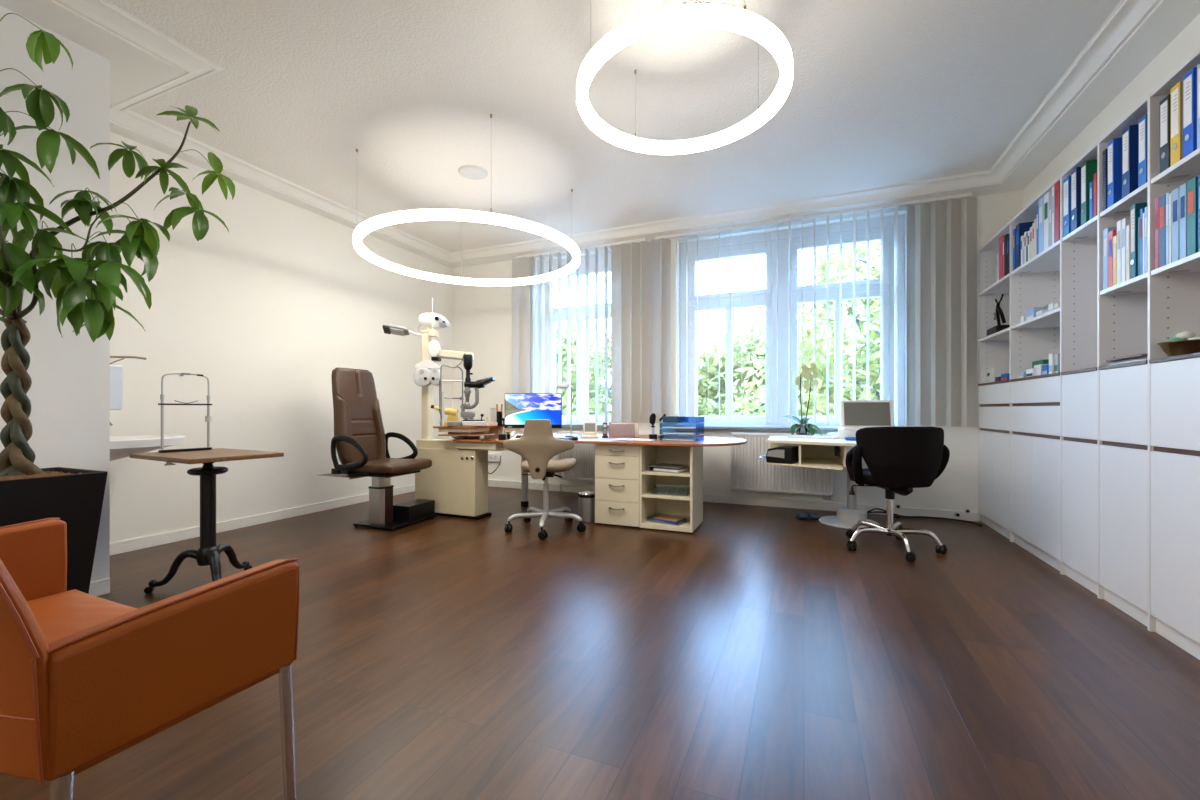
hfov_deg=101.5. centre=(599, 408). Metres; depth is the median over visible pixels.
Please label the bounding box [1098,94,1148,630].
storage unit
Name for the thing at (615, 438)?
paper sheet
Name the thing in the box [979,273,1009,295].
shelf
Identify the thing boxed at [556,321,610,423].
tree
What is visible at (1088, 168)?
ring binder
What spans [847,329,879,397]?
tree
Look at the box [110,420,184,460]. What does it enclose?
washbasin
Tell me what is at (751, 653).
floor
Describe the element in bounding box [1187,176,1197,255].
book
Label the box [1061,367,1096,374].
countertop
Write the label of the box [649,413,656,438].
ophthalmoscope
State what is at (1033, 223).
book
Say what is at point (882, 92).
ceiling
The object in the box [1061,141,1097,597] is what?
storage unit
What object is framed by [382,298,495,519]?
unit
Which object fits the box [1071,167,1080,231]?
ring binder
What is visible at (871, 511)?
power cable
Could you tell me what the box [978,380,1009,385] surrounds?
countertop
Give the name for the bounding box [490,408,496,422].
tube
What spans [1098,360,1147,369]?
countertop
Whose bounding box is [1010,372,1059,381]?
countertop
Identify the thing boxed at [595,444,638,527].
drawer pedestal
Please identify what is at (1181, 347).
bowl
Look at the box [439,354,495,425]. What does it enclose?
lamp
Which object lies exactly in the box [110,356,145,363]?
hook rail
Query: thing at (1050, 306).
carton
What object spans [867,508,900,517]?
cable
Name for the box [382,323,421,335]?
lamp
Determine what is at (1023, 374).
carton
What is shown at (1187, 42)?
wall
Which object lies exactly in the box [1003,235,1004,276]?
book
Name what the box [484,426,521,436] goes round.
shelf
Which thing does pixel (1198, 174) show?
book
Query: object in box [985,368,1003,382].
carton
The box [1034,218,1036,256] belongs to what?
book
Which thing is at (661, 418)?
ophthalmoscope
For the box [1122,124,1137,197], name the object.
ring binder
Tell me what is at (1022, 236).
book
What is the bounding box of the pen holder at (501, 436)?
[499,430,505,439]
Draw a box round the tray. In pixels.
[663,416,700,440]
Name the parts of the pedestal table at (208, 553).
leg, leg, leg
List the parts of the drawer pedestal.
drawer, drawer, drawer, drawer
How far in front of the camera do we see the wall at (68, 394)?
2.52 m
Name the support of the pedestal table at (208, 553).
on the floor
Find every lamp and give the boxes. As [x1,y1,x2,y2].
[353,114,579,285]
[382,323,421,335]
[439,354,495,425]
[556,383,576,436]
[577,2,792,154]
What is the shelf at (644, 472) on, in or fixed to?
attached to the open shelf unit at (660, 493)
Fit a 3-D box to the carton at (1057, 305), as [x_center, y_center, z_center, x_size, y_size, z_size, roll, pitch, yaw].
[2.935,-0.647,3.111,0.061,0.052,0.056,0,0,23]
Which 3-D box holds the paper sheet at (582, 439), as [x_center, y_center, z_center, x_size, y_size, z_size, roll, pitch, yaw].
[-0.026,0.273,4.300,0.320,0.001,0.220,0,0,34]
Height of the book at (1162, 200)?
0.310 m
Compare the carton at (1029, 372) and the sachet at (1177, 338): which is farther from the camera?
the carton at (1029, 372)
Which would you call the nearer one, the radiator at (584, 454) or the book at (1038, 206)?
the book at (1038, 206)
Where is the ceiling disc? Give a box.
[458,165,487,179]
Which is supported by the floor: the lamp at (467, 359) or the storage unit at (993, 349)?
the storage unit at (993, 349)
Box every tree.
[0,13,234,475]
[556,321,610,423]
[689,316,848,425]
[725,241,879,425]
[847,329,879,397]
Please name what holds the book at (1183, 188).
on the storage unit at (1174, 287)
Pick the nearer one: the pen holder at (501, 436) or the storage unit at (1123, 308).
the storage unit at (1123, 308)
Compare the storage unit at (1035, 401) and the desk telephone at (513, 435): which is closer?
the storage unit at (1035, 401)
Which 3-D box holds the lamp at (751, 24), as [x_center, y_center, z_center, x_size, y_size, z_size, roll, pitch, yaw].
[0.398,-1.745,2.410,1.024,0.460,1.024,0,0,23]
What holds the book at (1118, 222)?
on the storage unit at (1123, 308)
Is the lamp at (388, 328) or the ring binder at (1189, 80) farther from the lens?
the lamp at (388, 328)
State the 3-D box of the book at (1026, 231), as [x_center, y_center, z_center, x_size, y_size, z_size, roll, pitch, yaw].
[3.090,-1.140,3.425,0.191,0.219,0.029,0,0,23]
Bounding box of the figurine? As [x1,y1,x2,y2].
[987,294,1009,335]
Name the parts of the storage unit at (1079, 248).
panel, door, door, panel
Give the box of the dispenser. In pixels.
[110,365,122,409]
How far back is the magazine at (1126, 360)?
2.42 m
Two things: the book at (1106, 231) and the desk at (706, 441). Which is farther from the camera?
the desk at (706, 441)
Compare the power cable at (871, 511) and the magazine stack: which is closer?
the magazine stack
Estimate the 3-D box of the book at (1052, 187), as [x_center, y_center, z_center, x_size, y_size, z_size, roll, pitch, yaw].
[2.929,-1.212,3.038,0.191,0.362,0.030,0,0,23]
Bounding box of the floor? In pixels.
[0,486,1199,799]
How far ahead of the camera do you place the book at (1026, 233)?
3.44 m
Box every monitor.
[505,393,561,427]
[838,400,893,438]
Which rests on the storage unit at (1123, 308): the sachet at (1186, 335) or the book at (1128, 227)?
the book at (1128, 227)
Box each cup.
[496,404,502,425]
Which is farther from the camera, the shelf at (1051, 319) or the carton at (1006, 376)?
the carton at (1006, 376)
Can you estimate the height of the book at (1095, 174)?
0.233 m
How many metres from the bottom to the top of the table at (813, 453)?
0.738 m
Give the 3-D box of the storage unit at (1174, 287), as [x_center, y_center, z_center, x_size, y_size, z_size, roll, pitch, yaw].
[2.465,-0.210,1.785,0.320,2.420,0.790,0,0,23]
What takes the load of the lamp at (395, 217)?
hanging from the ceiling
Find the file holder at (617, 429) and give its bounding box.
[611,423,637,436]
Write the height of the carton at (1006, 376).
0.060 m
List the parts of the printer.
plate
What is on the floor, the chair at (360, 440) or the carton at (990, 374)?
the chair at (360, 440)
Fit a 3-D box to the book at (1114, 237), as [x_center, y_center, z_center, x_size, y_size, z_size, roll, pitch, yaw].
[2.675,-0.745,2.427,0.191,0.248,0.029,0,0,23]
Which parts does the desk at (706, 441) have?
drawer, under panel, leg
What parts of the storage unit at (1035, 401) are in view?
door, panel, drawer, drawer, door, panel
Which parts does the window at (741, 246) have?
sash, sash, sill, handle, sash, sash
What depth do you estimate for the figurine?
4.19 m
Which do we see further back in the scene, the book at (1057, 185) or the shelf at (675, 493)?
the shelf at (675, 493)
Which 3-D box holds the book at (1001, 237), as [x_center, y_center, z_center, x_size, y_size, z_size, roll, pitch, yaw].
[3.269,-1.198,3.855,0.191,0.334,0.072,0,0,23]
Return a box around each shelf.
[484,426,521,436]
[642,470,689,476]
[642,487,689,500]
[767,458,842,469]
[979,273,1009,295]
[979,327,1009,341]
[1011,240,1059,274]
[1011,307,1059,328]
[1062,216,1096,241]
[1100,182,1147,216]
[1100,272,1147,294]
[1151,147,1199,183]
[1151,252,1199,275]
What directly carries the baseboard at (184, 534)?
attached to the wall at (265, 308)
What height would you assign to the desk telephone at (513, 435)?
0.079 m
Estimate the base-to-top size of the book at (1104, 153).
0.316 m
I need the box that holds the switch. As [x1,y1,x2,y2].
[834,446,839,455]
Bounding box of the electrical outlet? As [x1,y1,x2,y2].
[488,453,500,461]
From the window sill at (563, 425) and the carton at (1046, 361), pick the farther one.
the window sill at (563, 425)
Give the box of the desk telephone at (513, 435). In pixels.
[510,431,522,439]
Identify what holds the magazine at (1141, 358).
on the magazine stack
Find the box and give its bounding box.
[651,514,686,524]
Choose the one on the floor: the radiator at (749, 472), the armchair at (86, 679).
the armchair at (86, 679)
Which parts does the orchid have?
flower stem, pot, flower, flower, flower stem, flower, flower, flower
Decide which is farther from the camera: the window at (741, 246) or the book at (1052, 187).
the window at (741, 246)
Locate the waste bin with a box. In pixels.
[578,490,594,522]
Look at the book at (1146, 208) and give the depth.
2.23 m
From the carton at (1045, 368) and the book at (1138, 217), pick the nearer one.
the book at (1138, 217)
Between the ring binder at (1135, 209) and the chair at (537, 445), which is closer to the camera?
the ring binder at (1135, 209)
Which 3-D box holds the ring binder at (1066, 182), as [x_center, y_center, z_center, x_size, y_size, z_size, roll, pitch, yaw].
[2.897,-1.204,2.873,0.263,0.345,0.072,0,0,23]
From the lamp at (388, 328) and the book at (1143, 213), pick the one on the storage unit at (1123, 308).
the book at (1143, 213)
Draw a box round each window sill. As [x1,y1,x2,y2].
[562,424,610,427]
[673,426,837,430]
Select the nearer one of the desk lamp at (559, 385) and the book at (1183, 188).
the book at (1183, 188)
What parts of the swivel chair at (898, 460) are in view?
armrest, height lever, seat, arm, arm, arm, backrest, arm, arm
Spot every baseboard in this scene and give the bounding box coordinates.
[110,484,414,555]
[488,479,978,521]
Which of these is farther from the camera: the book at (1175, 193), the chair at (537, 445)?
the chair at (537, 445)
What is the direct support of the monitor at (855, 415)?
on the table at (813, 453)
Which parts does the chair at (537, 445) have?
arm, arm, backrest, arm, seat, arm, arm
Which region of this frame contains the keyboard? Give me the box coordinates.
[788,435,838,438]
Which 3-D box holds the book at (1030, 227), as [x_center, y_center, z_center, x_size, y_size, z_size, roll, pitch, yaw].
[3.054,-1.142,3.337,0.191,0.221,0.036,0,0,23]
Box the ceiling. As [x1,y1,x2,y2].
[107,0,1120,251]
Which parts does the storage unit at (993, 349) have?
door, panel, drawer, drawer, door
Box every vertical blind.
[512,238,650,422]
[651,192,976,426]
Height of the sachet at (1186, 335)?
0.041 m
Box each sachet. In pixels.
[1170,337,1184,340]
[1176,331,1195,339]
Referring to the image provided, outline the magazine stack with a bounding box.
[1105,354,1147,364]
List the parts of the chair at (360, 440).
armrest, backrest, seat, column panel, plate, armrest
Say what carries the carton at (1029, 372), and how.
on the storage unit at (1035, 401)
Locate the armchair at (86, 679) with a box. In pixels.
[0,518,298,799]
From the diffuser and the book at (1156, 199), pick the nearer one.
the book at (1156, 199)
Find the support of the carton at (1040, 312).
on the storage unit at (1035, 401)
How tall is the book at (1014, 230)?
0.306 m
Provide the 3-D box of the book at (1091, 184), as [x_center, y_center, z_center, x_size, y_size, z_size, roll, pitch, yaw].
[2.760,-1.133,2.631,0.191,0.204,0.029,0,0,23]
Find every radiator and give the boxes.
[557,431,664,480]
[731,432,832,499]
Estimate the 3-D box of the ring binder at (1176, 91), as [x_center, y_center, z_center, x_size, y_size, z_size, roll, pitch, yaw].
[2.539,-1.197,2.013,0.263,0.331,0.056,0,0,23]
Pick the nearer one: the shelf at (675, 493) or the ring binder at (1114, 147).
the ring binder at (1114, 147)
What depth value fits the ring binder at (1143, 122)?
2.25 m
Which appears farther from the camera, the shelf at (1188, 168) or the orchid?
the orchid
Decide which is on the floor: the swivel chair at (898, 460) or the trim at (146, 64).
the swivel chair at (898, 460)
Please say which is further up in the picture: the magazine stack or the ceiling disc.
the ceiling disc
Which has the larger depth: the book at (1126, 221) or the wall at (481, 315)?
the wall at (481, 315)
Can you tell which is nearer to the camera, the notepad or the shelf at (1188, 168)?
the shelf at (1188, 168)
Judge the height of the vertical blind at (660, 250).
2.061 m
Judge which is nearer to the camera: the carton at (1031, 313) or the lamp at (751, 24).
the lamp at (751, 24)
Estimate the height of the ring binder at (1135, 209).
0.347 m
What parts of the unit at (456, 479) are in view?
rod, casing, instrument arm, arm rail, tray dish, table casing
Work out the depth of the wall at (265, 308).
4.20 m
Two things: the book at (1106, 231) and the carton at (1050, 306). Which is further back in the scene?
the carton at (1050, 306)
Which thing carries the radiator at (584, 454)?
attached to the wall at (481, 315)
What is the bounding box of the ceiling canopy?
[663,0,698,6]
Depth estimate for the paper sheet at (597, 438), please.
4.37 m
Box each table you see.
[130,448,283,593]
[767,436,879,529]
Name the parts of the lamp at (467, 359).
chin rest post, chin rest frame, swing arm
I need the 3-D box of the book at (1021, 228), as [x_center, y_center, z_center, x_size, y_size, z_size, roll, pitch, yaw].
[3.141,-1.190,3.546,0.191,0.317,0.060,0,0,23]
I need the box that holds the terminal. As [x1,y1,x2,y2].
[581,422,598,437]
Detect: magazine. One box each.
[1109,358,1147,364]
[1110,356,1147,363]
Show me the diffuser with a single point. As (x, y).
(395, 217)
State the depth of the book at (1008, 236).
3.74 m
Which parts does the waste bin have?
lid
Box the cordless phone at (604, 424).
[602,423,607,437]
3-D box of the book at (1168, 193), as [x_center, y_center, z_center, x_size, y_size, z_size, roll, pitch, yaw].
[2.541,-0.775,2.066,0.221,0.308,0.016,0,0,23]
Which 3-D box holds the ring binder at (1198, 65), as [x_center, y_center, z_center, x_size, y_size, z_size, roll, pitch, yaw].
[2.480,-1.199,1.871,0.263,0.335,0.059,0,0,23]
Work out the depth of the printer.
4.10 m
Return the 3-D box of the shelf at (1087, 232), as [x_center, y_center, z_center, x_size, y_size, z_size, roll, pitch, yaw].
[2.853,-1.019,2.717,0.304,0.022,0.393,0,0,23]
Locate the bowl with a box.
[1157,339,1199,356]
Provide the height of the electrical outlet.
0.100 m
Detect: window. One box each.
[544,253,610,424]
[678,214,904,427]
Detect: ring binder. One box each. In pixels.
[1063,175,1070,236]
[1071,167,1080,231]
[1081,159,1096,225]
[1107,137,1121,207]
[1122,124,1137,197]
[1130,202,1147,278]
[1138,114,1147,187]
[1159,94,1169,173]
[1170,81,1181,166]
[1182,67,1196,158]
[1197,63,1199,148]
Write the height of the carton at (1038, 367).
0.081 m
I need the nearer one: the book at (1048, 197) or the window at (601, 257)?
the book at (1048, 197)
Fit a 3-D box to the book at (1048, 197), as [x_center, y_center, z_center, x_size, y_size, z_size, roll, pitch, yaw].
[2.966,-1.209,3.126,0.191,0.356,0.069,0,0,23]
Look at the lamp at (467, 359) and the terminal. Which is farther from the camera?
the terminal
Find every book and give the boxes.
[996,254,998,281]
[999,235,1003,279]
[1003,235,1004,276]
[1004,234,1008,275]
[1007,234,1009,273]
[1013,229,1015,269]
[1016,221,1033,267]
[1021,235,1023,264]
[1024,231,1027,262]
[1026,233,1027,261]
[1028,230,1029,260]
[1030,227,1031,258]
[1032,223,1033,257]
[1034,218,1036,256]
[1037,206,1038,254]
[1039,196,1043,252]
[1044,192,1051,249]
[1049,202,1051,246]
[1052,187,1053,244]
[1054,181,1059,242]
[1089,181,1093,219]
[1094,172,1096,216]
[1102,149,1106,211]
[1103,227,1116,289]
[1108,230,1116,287]
[1113,235,1116,285]
[1117,220,1120,283]
[1121,217,1130,282]
[1126,224,1130,280]
[1138,217,1139,275]
[1140,208,1144,274]
[1143,213,1144,273]
[1145,206,1147,272]
[1155,197,1158,268]
[1159,194,1165,267]
[1166,192,1171,264]
[1169,193,1171,263]
[1172,187,1178,261]
[1179,183,1186,259]
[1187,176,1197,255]
[1198,174,1199,251]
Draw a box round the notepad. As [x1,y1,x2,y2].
[633,440,653,441]
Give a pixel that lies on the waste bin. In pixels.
(587, 497)
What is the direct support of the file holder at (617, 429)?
on the desk at (706, 441)
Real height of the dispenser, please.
0.274 m
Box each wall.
[0,5,109,595]
[110,131,451,542]
[452,190,1022,511]
[1023,13,1199,208]
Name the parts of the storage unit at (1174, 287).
panel, door, door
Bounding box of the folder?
[649,463,689,472]
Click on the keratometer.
(452, 414)
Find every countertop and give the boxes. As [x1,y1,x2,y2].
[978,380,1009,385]
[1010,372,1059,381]
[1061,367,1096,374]
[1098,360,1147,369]
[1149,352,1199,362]
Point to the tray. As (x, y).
(665, 418)
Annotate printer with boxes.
[757,446,798,463]
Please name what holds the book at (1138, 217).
on the storage unit at (1123, 308)
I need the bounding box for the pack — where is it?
[845,437,855,440]
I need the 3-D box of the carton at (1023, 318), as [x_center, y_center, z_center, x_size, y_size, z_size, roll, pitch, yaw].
[3.139,-0.651,3.602,0.060,0.062,0.067,0,0,23]
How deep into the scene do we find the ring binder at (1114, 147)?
2.47 m
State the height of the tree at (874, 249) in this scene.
8.429 m
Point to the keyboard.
(789, 436)
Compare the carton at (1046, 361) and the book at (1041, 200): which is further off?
the carton at (1046, 361)
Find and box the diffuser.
[353,209,579,285]
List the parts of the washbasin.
bowl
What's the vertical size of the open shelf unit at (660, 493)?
0.702 m
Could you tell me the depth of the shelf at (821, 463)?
4.09 m
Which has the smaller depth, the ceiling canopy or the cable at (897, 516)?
the ceiling canopy
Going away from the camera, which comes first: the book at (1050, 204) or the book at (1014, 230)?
the book at (1050, 204)
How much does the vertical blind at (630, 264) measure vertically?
2.061 m
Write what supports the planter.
on the floor
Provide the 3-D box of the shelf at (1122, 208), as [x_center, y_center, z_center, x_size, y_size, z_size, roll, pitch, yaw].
[2.695,-1.019,2.339,0.304,0.022,0.393,0,0,23]
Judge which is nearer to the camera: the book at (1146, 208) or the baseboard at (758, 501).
the book at (1146, 208)
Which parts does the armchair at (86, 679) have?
backrest, armrest, leg, seat, armrest, leg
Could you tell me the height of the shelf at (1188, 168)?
0.022 m
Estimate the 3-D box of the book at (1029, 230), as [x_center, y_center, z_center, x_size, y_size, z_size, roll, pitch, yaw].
[3.067,-1.134,3.370,0.191,0.206,0.029,0,0,23]
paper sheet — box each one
[582,439,615,441]
[592,438,616,439]
[615,438,652,439]
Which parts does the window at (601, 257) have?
sash, sash, sill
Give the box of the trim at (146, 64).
[0,0,1199,267]
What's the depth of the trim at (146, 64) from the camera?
3.25 m
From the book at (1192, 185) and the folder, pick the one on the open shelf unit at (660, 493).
the folder
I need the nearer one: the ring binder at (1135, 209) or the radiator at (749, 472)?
the ring binder at (1135, 209)
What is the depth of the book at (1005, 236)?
3.80 m
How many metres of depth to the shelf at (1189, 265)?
2.10 m
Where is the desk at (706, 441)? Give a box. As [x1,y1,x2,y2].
[453,433,746,506]
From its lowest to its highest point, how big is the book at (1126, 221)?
0.308 m
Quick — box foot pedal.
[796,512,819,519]
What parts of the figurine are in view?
forked arm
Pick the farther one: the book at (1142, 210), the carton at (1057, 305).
the carton at (1057, 305)
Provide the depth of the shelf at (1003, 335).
4.13 m
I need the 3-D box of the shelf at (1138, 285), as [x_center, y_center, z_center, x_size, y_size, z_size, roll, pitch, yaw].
[2.695,-0.609,2.339,0.304,0.022,0.393,0,0,23]
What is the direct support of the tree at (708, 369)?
on the ground
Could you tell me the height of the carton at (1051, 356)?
0.137 m
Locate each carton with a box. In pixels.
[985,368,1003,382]
[1001,373,1009,380]
[1019,372,1025,377]
[1020,316,1025,322]
[1026,307,1044,319]
[1026,368,1035,376]
[1032,359,1048,367]
[1034,364,1046,375]
[1036,309,1047,315]
[1042,364,1048,374]
[1048,303,1055,311]
[1049,353,1057,373]
[1054,302,1059,308]
[1054,353,1059,372]
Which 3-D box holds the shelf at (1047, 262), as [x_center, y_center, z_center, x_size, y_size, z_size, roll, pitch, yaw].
[3.083,-1.019,3.271,0.304,0.022,0.773,0,0,23]
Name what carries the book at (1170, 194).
on the storage unit at (1174, 287)
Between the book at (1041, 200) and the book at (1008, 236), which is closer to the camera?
the book at (1041, 200)
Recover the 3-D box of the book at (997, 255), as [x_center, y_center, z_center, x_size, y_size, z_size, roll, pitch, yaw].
[3.299,-1.141,3.926,0.191,0.219,0.030,0,0,23]
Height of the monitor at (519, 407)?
0.424 m
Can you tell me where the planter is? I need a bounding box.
[0,467,107,593]
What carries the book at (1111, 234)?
on the storage unit at (1123, 308)
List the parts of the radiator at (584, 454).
panel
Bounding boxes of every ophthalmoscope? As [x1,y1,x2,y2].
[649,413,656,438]
[658,414,665,437]
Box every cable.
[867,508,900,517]
[867,511,981,525]
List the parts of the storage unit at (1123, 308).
panel, door, door, panel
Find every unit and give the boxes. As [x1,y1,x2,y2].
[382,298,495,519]
[639,445,702,533]
[978,221,1009,538]
[1010,175,1060,573]
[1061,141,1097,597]
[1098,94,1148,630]
[1149,48,1199,659]
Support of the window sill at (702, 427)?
attached to the wall at (481, 315)
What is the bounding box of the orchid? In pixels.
[784,362,821,435]
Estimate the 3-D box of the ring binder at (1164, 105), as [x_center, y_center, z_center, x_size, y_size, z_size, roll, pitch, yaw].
[2.566,-1.189,2.076,0.263,0.317,0.059,0,0,23]
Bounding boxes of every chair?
[312,367,435,530]
[503,419,585,539]
[845,426,949,561]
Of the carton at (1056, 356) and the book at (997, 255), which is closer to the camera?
the carton at (1056, 356)
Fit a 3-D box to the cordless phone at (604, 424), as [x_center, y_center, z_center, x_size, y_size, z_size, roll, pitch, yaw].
[0.048,0.203,4.700,0.064,0.142,0.070,0,0,0]
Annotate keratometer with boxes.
[431,405,458,425]
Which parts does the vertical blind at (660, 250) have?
bead chain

